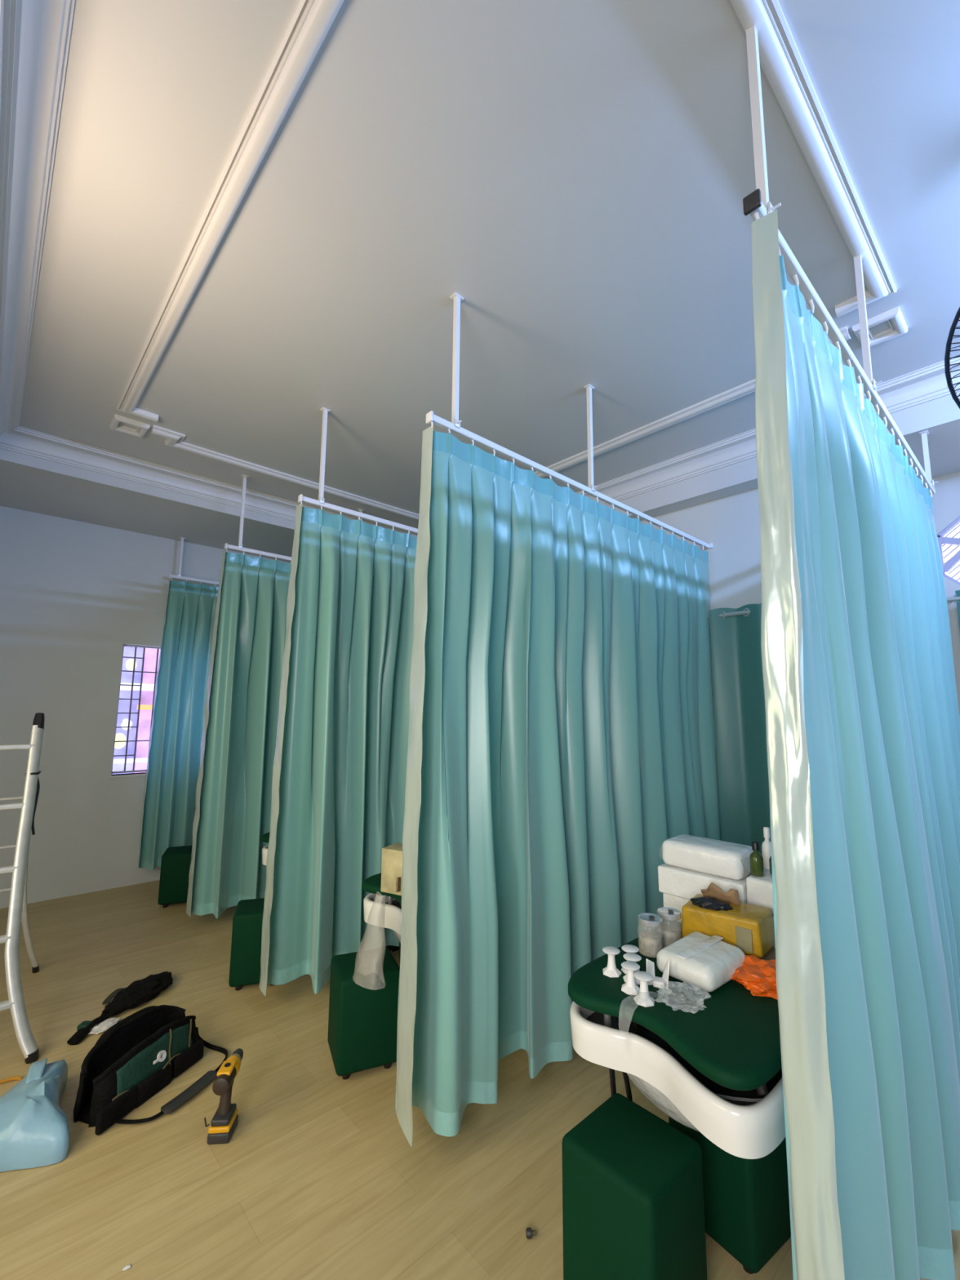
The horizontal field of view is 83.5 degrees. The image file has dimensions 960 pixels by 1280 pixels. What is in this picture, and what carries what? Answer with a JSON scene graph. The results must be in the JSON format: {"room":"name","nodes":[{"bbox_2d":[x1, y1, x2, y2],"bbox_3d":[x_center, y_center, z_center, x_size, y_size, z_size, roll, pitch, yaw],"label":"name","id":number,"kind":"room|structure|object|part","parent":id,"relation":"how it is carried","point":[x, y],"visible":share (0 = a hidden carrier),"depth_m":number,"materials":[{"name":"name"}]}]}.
{"room":"massage treatment room","nodes":[
{"label":"massage treatment room","id":0,"kind":"room"},
{"bbox_2d":[0,506,290,908],"bbox_3d":[-3.107,0.554,5.224,5.725,3.400,0.120,7,-10,-42],"label":"wall","id":1,"kind":"structure","parent":0,"point":[73,593],"depth_m":4.72,"materials":[{"name":"paint"}]},
{"bbox_2d":[106,644,160,778],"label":"window","id":2,"kind":"structure","parent":1,"relation":"in","point":[135,646],"depth_m":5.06,"materials":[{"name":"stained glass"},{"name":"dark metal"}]},
{"bbox_3d":[-3.045,1.280,5.181,0.925,0.020,0.135,7,-10,-42],"label":"sill","id":3,"kind":"part","parent":2,"relation":"part of","materials":[{"name":"paint"}]},
{"bbox_2d":[0,0,959,562],"bbox_3d":[0.004,-1.469,2.516,6.300,0.393,8.610,7,-10,-42],"label":"ceiling","id":4,"kind":"structure","parent":0,"point":[580,173],"depth_m":2.14,"materials":[{"name":"paint"}]},
{"bbox_2d":[109,413,150,438],"bbox_3d":[-2.353,-1.429,3.613,0.200,0.030,0.195,7,-10,-42],"label":"trim","id":5,"kind":"structure","parent":4,"relation":"attached to","point":[117,421],"depth_m":3.60,"materials":[{"name":"paint"}]},
{"bbox_2d":[168,537,219,585],"bbox_3d":[-2.007,-0.681,6.136,2.714,0.421,0.065,7,-10,-42],"label":"rail","id":6,"kind":"object","parent":4,"relation":"hanging from","point":[170,575],"visible":0.39,"depth_m":5.30,"materials":[{"name":"white metal"}]},
{"bbox_2d":[136,577,218,870],"bbox_3d":[-2.016,0.839,5.867,2.753,2.680,0.193,7,-10,-42],"label":"curtain","id":7,"kind":"object","parent":6,"relation":"hanging from","point":[173,765],"visible":0.33,"depth_m":5.09,"materials":[{"name":"teal fabric"}]},
{"bbox_3d":[-2.945,-0.818,5.295,0.022,0.383,0.022,7,-10,-42],"label":"hanger rod","id":8,"kind":"part","parent":6,"relation":"part of","materials":[{"name":"white paint"}]},
{"bbox_2d":[115,0,344,422],"bbox_3d":[-0.559,-1.663,1.678,0.218,0.036,4.912,7,-10,-42],"label":"ceiling light","id":9,"kind":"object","parent":4,"relation":"attached to","point":[311,21],"depth_m":1.86,"materials":[{"name":"paint"}]},
{"bbox_2d":[224,474,364,560],"bbox_3d":[-1.028,-0.911,5.148,2.638,0.637,0.064,7,-10,-42],"label":"rail","id":10,"kind":"object","parent":4,"relation":"hanging from","point":[239,548],"visible":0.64,"depth_m":4.35,"materials":[{"name":"white metal"}]},
{"bbox_2d":[186,548,291,918],"bbox_3d":[-1.075,0.758,4.912,2.660,2.750,0.277,7,-10,-41],"label":"curtain","id":11,"kind":"object","parent":10,"relation":"hanging from","point":[233,789],"visible":0.38,"depth_m":4.20,"materials":[{"name":"teal fabric"}]},
{"bbox_3d":[-1.921,-1.042,4.348,0.022,0.599,0.022,7,-10,-42],"label":"hanger rod","id":12,"kind":"part","parent":10,"relation":"part of","materials":[{"name":"white paint"}]},
{"bbox_2d":[297,407,417,533],"bbox_3d":[-0.109,-1.028,4.154,2.638,0.645,0.064,7,-10,-42],"label":"rail","id":13,"kind":"object","parent":4,"relation":"hanging from","point":[320,502],"visible":0.51,"depth_m":3.38,"materials":[{"name":"white metal"}]},
{"bbox_3d":[-0.983,-1.157,3.371,0.022,0.607,0.022,7,-10,-42],"label":"hanger rod","id":14,"kind":"part","parent":13,"relation":"part of","materials":[{"name":"white paint"}]},
{"bbox_3d":[-0.981,-1.455,3.410,0.055,0.006,0.040,7,-10,-42],"label":"ceiling plate","id":15,"kind":"part","parent":13,"relation":"part of","materials":[{"name":"white paint"}]},
{"bbox_2d":[258,502,417,995],"bbox_3d":[-0.141,0.638,3.897,2.667,2.742,0.316,7,-10,-42],"label":"curtain","id":16,"kind":"object","parent":13,"relation":"hanging from","point":[340,769],"visible":0.41,"depth_m":3.25,"materials":[{"name":"teal fabric"}]},
{"bbox_2d":[0,0,959,537],"bbox_3d":[0.381,-1.495,2.496,3.875,0.140,6.667,7,-10,-42],"label":"trim","id":17,"kind":"structure","parent":4,"relation":"attached to","point":[37,33],"depth_m":2.49,"materials":[{"name":"paint"}]},
{"bbox_2d":[151,325,851,520],"bbox_3d":[-0.192,-1.453,3.261,2.472,0.036,3.618,7,-10,-42],"label":"trim","id":18,"kind":"structure","parent":4,"relation":"attached to","point":[174,439],"depth_m":3.84,"materials":[{"name":"paint"}]},
{"bbox_2d":[426,292,712,549],"bbox_3d":[0.761,-1.134,3.209,2.643,0.665,0.064,7,-10,-42],"label":"rail","id":19,"kind":"object","parent":4,"relation":"hanging from","point":[455,427],"visible":1,"depth_m":2.69,"materials":[{"name":"white metal"}]},
{"bbox_3d":[-0.108,-1.262,2.430,0.022,0.627,0.022,7,-10,-42],"label":"hanger rod","id":20,"kind":"part","parent":19,"relation":"part of","materials":[{"name":"white paint"}]},
{"bbox_3d":[-0.105,-1.570,2.471,0.055,0.006,0.040,7,-10,-42],"label":"ceiling plate","id":21,"kind":"part","parent":19,"relation":"part of","materials":[{"name":"white paint"}]},
{"bbox_2d":[395,421,719,1146],"bbox_3d":[0.722,0.533,2.961,2.670,2.722,0.258,7,-10,-41],"label":"curtain","id":22,"kind":"object","parent":19,"relation":"hanging from","point":[562,722],"visible":0.94,"depth_m":2.51,"materials":[{"name":"teal fabric"}]},
{"bbox_3d":[0.639,-1.476,3.147,0.055,0.006,0.040,7,-10,-42],"label":"ceiling plate","id":23,"kind":"part","parent":19,"relation":"part of","materials":[{"name":"white paint"}]},
{"bbox_3d":[0.636,-1.168,3.107,0.022,0.627,0.022,7,-10,-42],"label":"hanger rod","id":24,"kind":"part","parent":19,"relation":"part of","materials":[{"name":"white paint"}]},
{"bbox_2d":[729,0,897,317],"bbox_3d":[1.075,-1.629,1.832,1.932,0.036,0.218,7,-10,-42],"label":"ceiling light","id":25,"kind":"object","parent":4,"relation":"attached to","point":[782,64],"depth_m":1.74,"materials":[{"name":"paint"}]},
{"bbox_2d":[742,25,938,494],"bbox_3d":[1.640,-1.266,2.238,2.603,0.641,0.060,7,-10,-42],"label":"rail","id":26,"kind":"object","parent":4,"relation":"attached to","point":[757,201],"visible":0.77,"depth_m":1.62,"materials":[{"name":"white metal"}]},
{"bbox_3d":[0.740,-1.397,1.435,0.022,0.603,0.022,7,-10,-42],"label":"hanger rod","id":27,"kind":"part","parent":26,"relation":"part of","materials":[{"name":"white paint"}]},
{"bbox_2d":[751,208,959,1279],"bbox_3d":[1.608,0.404,1.999,2.558,2.743,0.152,7,-10,-42],"label":"curtain","id":28,"kind":"object","parent":26,"relation":"hanging from","point":[863,717],"visible":1,"depth_m":1.39,"materials":[{"name":"teal fabric"}]},
{"bbox_3d":[1.540,-1.295,2.162,0.022,0.603,0.022,7,-10,-42],"label":"hanger rod","id":29,"kind":"part","parent":26,"relation":"part of","materials":[{"name":"white paint"}]},
{"bbox_3d":[2.526,-1.175,3.060,0.055,0.006,0.040,7,-10,-42],"label":"ceiling plate","id":30,"kind":"part","parent":26,"relation":"part of","materials":[{"name":"white paint"}]},
{"bbox_3d":[2.525,-1.025,3.040,0.022,0.310,0.022,7,-10,-42],"label":"hanger rod","id":31,"kind":"part","parent":26,"relation":"part of","materials":[{"name":"white paint"}]},
{"bbox_2d":[851,306,907,346],"bbox_3d":[1.961,-1.519,2.636,0.210,0.030,0.185,7,-10,-42],"label":"trim","id":32,"kind":"structure","parent":4,"relation":"attached to","point":[895,317],"depth_m":2.61,"materials":[{"name":"paint"}]},
{"bbox_2d":[944,306,959,408],"bbox_3d":[1.651,-1.137,1.482,0.445,1.092,0.597,7,-10,-42],"label":"fan","id":33,"kind":"object","parent":4,"relation":"hanging from","point":[948,348],"visible":1,"depth_m":1.58,"materials":[{"name":"metal"}]},
{"bbox_2d":[946,320,959,403],"bbox_3d":[1.627,-0.841,1.421,0.380,0.484,0.588,7,-10,-42],"label":"grille","id":34,"kind":"object","parent":33,"relation":"attached to","point":[949,383],"depth_m":1.58,"materials":[{"name":"black metal"}]},
{"bbox_2d":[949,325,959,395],"bbox_3d":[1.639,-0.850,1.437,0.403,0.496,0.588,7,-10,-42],"label":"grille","id":35,"kind":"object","parent":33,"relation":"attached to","point":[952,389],"depth_m":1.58,"materials":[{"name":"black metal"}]},
{"bbox_2d":[0,880,959,1279],"bbox_3d":[-0.025,1.909,2.075,6.300,0.050,8.610,7,-10,-42],"label":"floor","id":36,"kind":"structure","parent":0,"point":[317,1176],"depth_m":1.94,"materials":[{"name":"brown wood"}]},
{"bbox_2d":[0,1075,22,1084],"bbox_3d":[-2.080,1.875,2.201,0.384,0.013,0.236,1,-7,-7],"label":"cord","id":37,"kind":"object","parent":36,"relation":"on","point":[15,1077],"visible":0.41,"depth_m":2.31,"materials":[{"name":"orange plastic"}]},
{"bbox_2d":[0,712,44,1063],"bbox_3d":[-2.609,1.162,2.736,0.773,1.571,1.106,7,-10,-42],"label":"ladder","id":38,"kind":"object","parent":36,"relation":"on","point":[17,912],"visible":1,"depth_m":2.67,"materials":[{"name":"metal"}]},
{"bbox_3d":[-2.603,1.236,3.124,0.091,1.475,0.547,4,-8,-27],"label":"leg","id":39,"kind":"part","parent":38,"relation":"part of","materials":[{"name":"metal"}]},
{"bbox_2d":[0,1057,69,1172],"bbox_3d":[-1.775,1.765,2.023,0.376,0.187,0.533,6,-9,-37],"label":"plastic bag","id":40,"kind":"object","parent":36,"relation":"on","point":[34,1131],"visible":1,"depth_m":1.94,"materials":[{"name":"blue plastic"}]},
{"bbox_3d":[-1.793,1.739,2.177,0.054,0.029,0.172,5,-9,-31],"label":"folded handle","id":41,"kind":"part","parent":40,"relation":"part of","materials":[{"name":"blue plastic"}]},
{"bbox_2d":[66,971,173,1044],"bbox_3d":[-1.939,1.936,2.885,0.250,0.078,0.630,-2,-8,18],"label":"pouch","id":42,"kind":"object","parent":36,"relation":"on","point":[140,992],"visible":1,"depth_m":2.90,"materials":[{"name":"black fabric"}]},
{"bbox_2d":[88,1017,120,1034],"bbox_3d":[-1.881,1.935,2.698,0.081,0.026,0.157,-2,-8,21],"label":"paper scrap","id":43,"kind":"object","parent":42,"relation":"on","point":[104,1026],"visible":0.95,"depth_m":2.68,"materials":[{"name":"white paper"}]},
{"bbox_2d":[121,1264,130,1271],"bbox_3d":[-1.016,1.803,1.546,0.022,0.006,0.014,7,-10,-42],"label":"paper scrap","id":44,"kind":"object","parent":36,"relation":"on","point":[126,1267],"visible":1,"depth_m":1.54,"materials":[{"name":"white paper"}]},
{"bbox_2d":[73,1004,227,1135],"bbox_3d":[-1.370,1.779,2.303,0.415,0.246,0.566,-2,-8,19],"label":"tool bag","id":45,"kind":"object","parent":36,"relation":"on","point":[139,1055],"visible":1,"depth_m":2.25,"materials":[{"name":"black fabric"}]},
{"bbox_3d":[-1.520,1.793,2.349,0.087,0.225,0.510,-2,-8,19],"label":"panel","id":46,"kind":"part","parent":45,"relation":"part of","materials":[{"name":"black fabric"}]},
{"bbox_3d":[-1.544,1.688,2.371,0.048,0.050,0.336,-2,-8,19],"label":"carry handle","id":47,"kind":"part","parent":45,"relation":"part of","materials":[{"name":"black fabric"}]},
{"bbox_3d":[-1.394,1.798,2.305,0.088,0.205,0.510,-2,-8,19],"label":"panel","id":48,"kind":"part","parent":45,"relation":"part of","materials":[{"name":"black fabric"}]},
{"bbox_2d":[157,845,191,907],"bbox_3d":[-2.493,1.967,4.494,0.285,0.420,0.285,3,-8,-22],"label":"stool","id":49,"kind":"object","parent":36,"relation":"on","point":[175,861],"visible":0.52,"depth_m":4.36,"materials":[{"name":"green leather"}]},
{"bbox_2d":[204,1048,243,1144],"bbox_3d":[-0.986,1.758,2.091,0.098,0.238,0.210,1,-7,-6],"label":"cordless drill","id":50,"kind":"object","parent":36,"relation":"on","point":[224,1122],"visible":1,"depth_m":2.03,"materials":[{"name":"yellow plastic"}]},
{"bbox_3d":[-0.974,1.748,2.062,0.049,0.117,0.061,1,-7,-6],"label":"handle","id":51,"kind":"part","parent":50,"relation":"part of","materials":[{"name":"brown plastic"}]},
{"bbox_3d":[-0.972,1.645,2.066,0.050,0.014,0.075,1,-7,-6],"label":"plate","id":52,"kind":"part","parent":50,"relation":"part of","materials":[{"name":"yellow plastic"}]},
{"bbox_2d":[228,897,275,991],"bbox_3d":[-1.327,1.812,3.231,0.285,0.420,0.285,3,-8,-18],"label":"stool","id":53,"kind":"object","parent":36,"relation":"on","point":[246,931],"visible":0.48,"depth_m":3.08,"materials":[{"name":"green leather"}]},
{"bbox_2d":[261,831,399,951],"bbox_3d":[-0.562,1.733,3.955,2.025,0.782,0.622,7,-10,-42],"label":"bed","id":54,"kind":"object","parent":36,"relation":"on","point":[264,837],"visible":0.1,"depth_m":3.49,"materials":[{"name":"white plastic"}]},
{"bbox_2d":[262,844,268,865],"bbox_3d":[-1.027,1.464,3.558,0.733,0.200,0.622,7,-10,-42],"label":"basin","id":55,"kind":"object","parent":54,"relation":"in","point":[264,851],"depth_m":3.47,"materials":[{"name":"white ceramic"}]},
{"bbox_2d":[327,946,399,1079],"bbox_3d":[-0.539,1.724,2.505,0.285,0.420,0.285,4,-8,-23],"label":"stool","id":56,"kind":"object","parent":36,"relation":"on","point":[363,1000],"visible":0.89,"depth_m":2.39,"materials":[{"name":"green leather"}]},
{"bbox_2d":[361,872,401,957],"bbox_3d":[0.304,1.618,3.019,2.025,0.782,0.622,7,-10,-42],"label":"bed","id":57,"kind":"object","parent":36,"relation":"on","point":[382,909],"visible":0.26,"depth_m":2.51,"materials":[{"name":"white plastic"}]},
{"bbox_2d":[363,893,401,935],"bbox_3d":[-0.162,1.349,2.622,0.733,0.200,0.622,7,-10,-42],"label":"basin","id":58,"kind":"object","parent":57,"relation":"in","point":[382,911],"depth_m":2.50,"materials":[{"name":"white ceramic"}]},
{"bbox_2d":[387,896,392,905],"bbox_3d":[-0.389,1.274,2.648,0.127,0.102,0.024,0,-7,3],"label":"tap","id":59,"kind":"object","parent":57,"relation":"on","point":[390,900],"depth_m":2.64,"materials":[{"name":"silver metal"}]},
{"bbox_2d":[380,842,402,895],"bbox_3d":[-0.375,1.050,2.466,0.120,0.190,0.144,-3,-8,27],"label":"carton","id":60,"kind":"object","parent":57,"relation":"on","point":[392,855],"visible":0.57,"depth_m":2.43,"materials":[{"name":"yellow cardboard"}]},
{"bbox_3d":[-0.352,1.088,2.407,0.010,0.060,0.070,-3,-8,27],"label":"printed panel","id":61,"kind":"part","parent":60,"relation":"part of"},
{"bbox_2d":[392,901,400,943],"bbox_3d":[-0.186,1.405,2.569,0.470,0.205,0.550,7,-10,-42],"label":"bowl","id":62,"kind":"object","parent":57,"relation":"on","point":[396,923],"depth_m":2.45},
{"bbox_2d":[525,1226,536,1239],"bbox_3d":[0.157,1.818,1.649,0.030,0.023,0.024,1,-7,-4],"label":"stopper","id":63,"kind":"object","parent":36,"relation":"on","point":[529,1233],"visible":1,"depth_m":1.64,"materials":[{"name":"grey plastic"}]},
{"bbox_3d":[0.165,1.818,1.649,0.014,0.012,0.012,1,-7,-4],"label":"stem","id":64,"kind":"part","parent":63,"relation":"part of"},
{"bbox_2d":[561,1093,706,1279],"bbox_3d":[0.420,1.598,1.475,0.285,0.420,0.285,7,-10,-42],"label":"stool","id":65,"kind":"object","parent":36,"relation":"on","point":[633,1203],"visible":1,"depth_m":1.41,"materials":[{"name":"green leather"}]},
{"bbox_2d":[568,920,785,1159],"bbox_3d":[1.141,1.498,2.041,2.025,0.782,0.622,7,-10,-42],"label":"table","id":66,"kind":"object","parent":36,"relation":"on","point":[710,1062],"visible":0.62,"depth_m":1.44,"materials":[{"name":"dark green vinyl upholstery"},{"name":"white ceramic"},{"name":"black metal"}]},
{"bbox_2d":[604,1013,611,1027],"bbox_3d":[0.448,1.154,1.670,0.127,0.102,0.024,0,-7,3],"label":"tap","id":67,"kind":"object","parent":66,"relation":"on","point":[607,1019],"depth_m":1.66,"materials":[{"name":"silver metal"}]},
{"bbox_2d":[602,946,621,977],"bbox_3d":[0.417,1.018,1.704,0.058,0.070,0.058,7,-10,-42],"label":"peg","id":68,"kind":"object","parent":66,"relation":"on","point":[611,971],"visible":1,"depth_m":1.69,"materials":[{"name":"white plastic"}]},
{"bbox_3d":[0.416,1.023,1.703,0.040,0.040,0.040,7,-10,-42],"label":"stem","id":69,"kind":"part","parent":68,"relation":"part of","materials":[{"name":"white plastic"}]},
{"bbox_2d":[621,961,639,995],"bbox_3d":[0.449,1.005,1.602,0.058,0.070,0.058,0,-7,7],"label":"peg","id":70,"kind":"object","parent":66,"relation":"on","point":[630,988],"visible":0.98,"depth_m":1.59,"materials":[{"name":"white plastic"}]},
{"bbox_3d":[0.449,1.010,1.600,0.040,0.040,0.040,0,-7,7],"label":"stem","id":71,"kind":"part","parent":70,"relation":"part of","materials":[{"name":"white plastic"}]},
{"bbox_2d":[621,944,639,974],"bbox_3d":[0.481,1.020,1.718,0.058,0.070,0.058,-3,-8,24],"label":"peg","id":72,"kind":"object","parent":66,"relation":"on","point":[627,948],"visible":0.52,"depth_m":1.71,"materials":[{"name":"white plastic"}]},
{"bbox_2d":[622,952,641,985],"bbox_3d":[0.470,1.012,1.659,0.058,0.070,0.058,2,-8,-10],"label":"peg","id":73,"kind":"object","parent":66,"relation":"on","point":[630,957],"visible":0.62,"depth_m":1.65,"materials":[{"name":"white plastic"}]},
{"bbox_2d":[633,971,654,1007],"bbox_3d":[0.470,0.997,1.540,0.058,0.070,0.058,-5,-9,36],"label":"peg","id":74,"kind":"object","parent":66,"relation":"on","point":[643,998],"visible":1,"depth_m":1.53,"materials":[{"name":"white plastic"}]},
{"bbox_3d":[0.469,1.002,1.538,0.040,0.040,0.040,-5,-9,36],"label":"stem","id":75,"kind":"part","parent":74,"relation":"part of","materials":[{"name":"white plastic"}]},
{"bbox_2d":[637,912,662,957],"bbox_3d":[0.585,1.013,1.846,0.084,0.119,0.084,7,-10,-42],"label":"glass jar","id":76,"kind":"object","parent":66,"relation":"on","point":[650,941],"visible":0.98,"depth_m":1.82,"materials":[{"name":"clear glass"}]},
{"bbox_3d":[0.585,0.964,1.852,0.082,0.018,0.082,7,-10,-42],"label":"lid","id":77,"kind":"part","parent":76,"relation":"part of","materials":[{"name":"silver metal"}]},
{"bbox_2d":[646,959,669,990],"bbox_3d":[0.540,1.007,1.632,0.068,0.075,0.042,-3,-8,24],"label":"clip","id":78,"kind":"object","parent":66,"relation":"on","point":[657,982],"visible":0.98,"depth_m":1.63,"materials":[{"name":"white plastic"}]},
{"bbox_2d":[657,906,681,947],"bbox_3d":[0.671,1.021,1.904,0.084,0.119,0.084,7,-10,-42],"label":"glass jar","id":79,"kind":"object","parent":66,"relation":"on","point":[670,934],"visible":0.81,"depth_m":1.88,"materials":[{"name":"clear glass"}]},
{"bbox_3d":[0.671,0.972,1.910,0.082,0.018,0.082,7,-10,-42],"label":"lid","id":80,"kind":"part","parent":79,"relation":"part of","materials":[{"name":"silver metal"}]},
{"bbox_2d":[662,892,688,924],"bbox_3d":[0.913,1.056,2.110,0.220,0.104,0.329,7,-10,-42],"label":"wrapped package","id":81,"kind":"object","parent":66,"relation":"on","point":[669,900],"visible":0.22,"depth_m":2.12},
{"bbox_2d":[657,862,747,903],"bbox_3d":[0.907,0.955,2.117,0.229,0.102,0.349,7,-10,-42],"label":"wrapped package","id":82,"kind":"object","parent":81,"relation":"on","point":[673,880],"visible":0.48,"depth_m":2.07},
{"bbox_2d":[662,834,753,879],"bbox_3d":[0.906,0.855,2.131,0.196,0.103,0.333,7,-10,-42],"label":"wrapped package","id":83,"kind":"object","parent":82,"relation":"on","point":[712,856],"visible":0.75,"depth_m":2.06},
{"bbox_2d":[569,1001,785,1159],"bbox_3d":[0.675,1.229,1.643,0.733,0.200,0.622,7,-10,-42],"label":"frame","id":84,"kind":"object","parent":66,"relation":"in","point":[744,1124],"depth_m":1.40,"materials":[{"name":"white plastic"}]},
{"bbox_2d":[656,931,745,991],"bbox_3d":[0.701,1.012,1.703,0.257,0.083,0.199,7,-10,-42],"label":"pack","id":85,"kind":"object","parent":66,"relation":"on","point":[705,962],"visible":0.93,"depth_m":1.65},
{"bbox_2d":[730,954,777,999],"bbox_3d":[0.874,1.012,1.630,0.211,0.069,0.260,7,-10,-42],"label":"crumpled bag","id":86,"kind":"object","parent":66,"relation":"on","point":[757,975],"visible":0.6,"depth_m":1.60,"materials":[{"name":"orange plastic"}]},
{"bbox_2d":[764,946,775,960],"bbox_3d":[0.924,1.055,1.799,0.152,0.030,0.370,7,-10,-42],"label":"carton","id":87,"kind":"object","parent":66,"relation":"on","point":[771,954],"visible":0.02,"depth_m":1.77,"materials":[{"name":"brown cardboard"}]},
{"bbox_2d":[680,882,774,959],"bbox_3d":[0.855,0.949,1.858,0.162,0.187,0.276,7,-10,-42],"label":"cardboard box","id":88,"kind":"object","parent":87,"relation":"on","point":[749,928],"visible":0.92,"depth_m":1.81,"materials":[{"name":"yellow cardboard"}]},
{"bbox_2d":[772,915,775,947],"bbox_3d":[1.123,1.020,1.891,0.227,0.121,0.289,7,-10,-42],"label":"wrapped package","id":89,"kind":"object","parent":66,"relation":"on","point":[774,944],"visible":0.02,"depth_m":1.85},
{"bbox_2d":[746,867,773,915],"bbox_3d":[1.123,0.904,1.906,0.227,0.114,0.289,7,-10,-42],"label":"wrapped package","id":90,"kind":"object","parent":89,"relation":"on","point":[759,891],"visible":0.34,"depth_m":1.90},
{"bbox_2d":[749,840,764,876],"bbox_3d":[1.005,0.794,1.956,0.044,0.115,0.044,7,-10,-42],"label":"bottle","id":91,"kind":"object","parent":90,"relation":"on","point":[756,860],"visible":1,"depth_m":1.94,"materials":[{"name":"green glass"}]},
{"bbox_2d":[761,826,771,869],"bbox_3d":[1.091,0.788,2.041,0.040,0.150,0.040,7,-10,-42],"label":"bottle","id":92,"kind":"object","parent":90,"relation":"on","point":[766,846],"visible":0.87,"depth_m":2.03,"materials":[{"name":"white plastic"}]},
{"bbox_2d":[768,856,772,875],"bbox_3d":[1.077,0.803,1.958,0.044,0.098,0.044,7,-10,-42],"label":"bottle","id":93,"kind":"object","parent":90,"relation":"on","point":[770,859],"visible":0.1,"depth_m":1.96,"materials":[{"name":"green glass"}]},
{"bbox_2d":[668,1116,791,1274],"bbox_3d":[0.806,1.633,1.716,0.285,0.420,0.285,6,-9,-34],"label":"stool","id":94,"kind":"object","parent":36,"relation":"on","point":[747,1213],"visible":0.44,"depth_m":1.57,"materials":[{"name":"green leather"}]},
{"bbox_2d":[640,488,761,840],"bbox_3d":[0.600,0.584,5.208,0.120,3.400,4.910,7,-10,-42],"label":"wall","id":95,"kind":"structure","parent":0,"point":[731,523],"depth_m":3.94,"materials":[{"name":"paint"}]},
{"bbox_2d":[708,610,750,618],"bbox_3d":[1.922,-0.194,3.696,0.104,0.028,0.750,7,-10,-42],"label":"curtain rod","id":96,"kind":"object","parent":95,"relation":"attached to","point":[743,612],"visible":0.12,"depth_m":3.77,"materials":[{"name":"white metal"}]},
{"bbox_2d":[709,603,770,855],"bbox_3d":[1.879,0.786,3.546,0.069,2.091,0.618,7,-10,-42],"label":"curtain","id":97,"kind":"object","parent":96,"relation":"hanging from","point":[738,686],"visible":0.43,"depth_m":3.69,"materials":[{"name":"teal fabric"}]},
{"bbox_2d":[923,471,959,715],"bbox_3d":[3.941,0.271,2.586,0.120,3.400,3.500,7,-10,-42],"label":"wall","id":98,"kind":"structure","parent":0,"point":[946,499],"depth_m":3.55,"materials":[{"name":"paint"}]},
{"bbox_2d":[937,516,959,585],"bbox_3d":[3.372,-0.595,3.336,0.075,0.794,0.835,7,-10,-42],"label":"window","id":99,"kind":"structure","parent":98,"relation":"in","point":[948,540],"depth_m":3.59,"materials":[{"name":"glass"}]},
{"bbox_3d":[3.400,-0.576,3.359,0.001,0.690,0.800,7,-10,-42],"label":"pane","id":100,"kind":"part","parent":99,"relation":"part of","materials":[{"name":"clear glass"}]},
{"bbox_2d":[946,596,959,602],"bbox_3d":[3.302,-0.292,3.185,0.104,0.028,0.840,7,-10,-42],"label":"curtain rod","id":101,"kind":"object","parent":98,"relation":"attached to","point":[950,599],"visible":0.63,"depth_m":3.43,"materials":[{"name":"white metal"}]},
{"bbox_2d":[953,590,959,631],"bbox_3d":[3.252,0.712,3.039,0.069,2.131,0.727,7,-10,-42],"label":"curtain","id":102,"kind":"object","parent":101,"relation":"hanging from","point":[957,592],"visible":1,"depth_m":3.41,"materials":[{"name":"teal fabric"}]}
]}

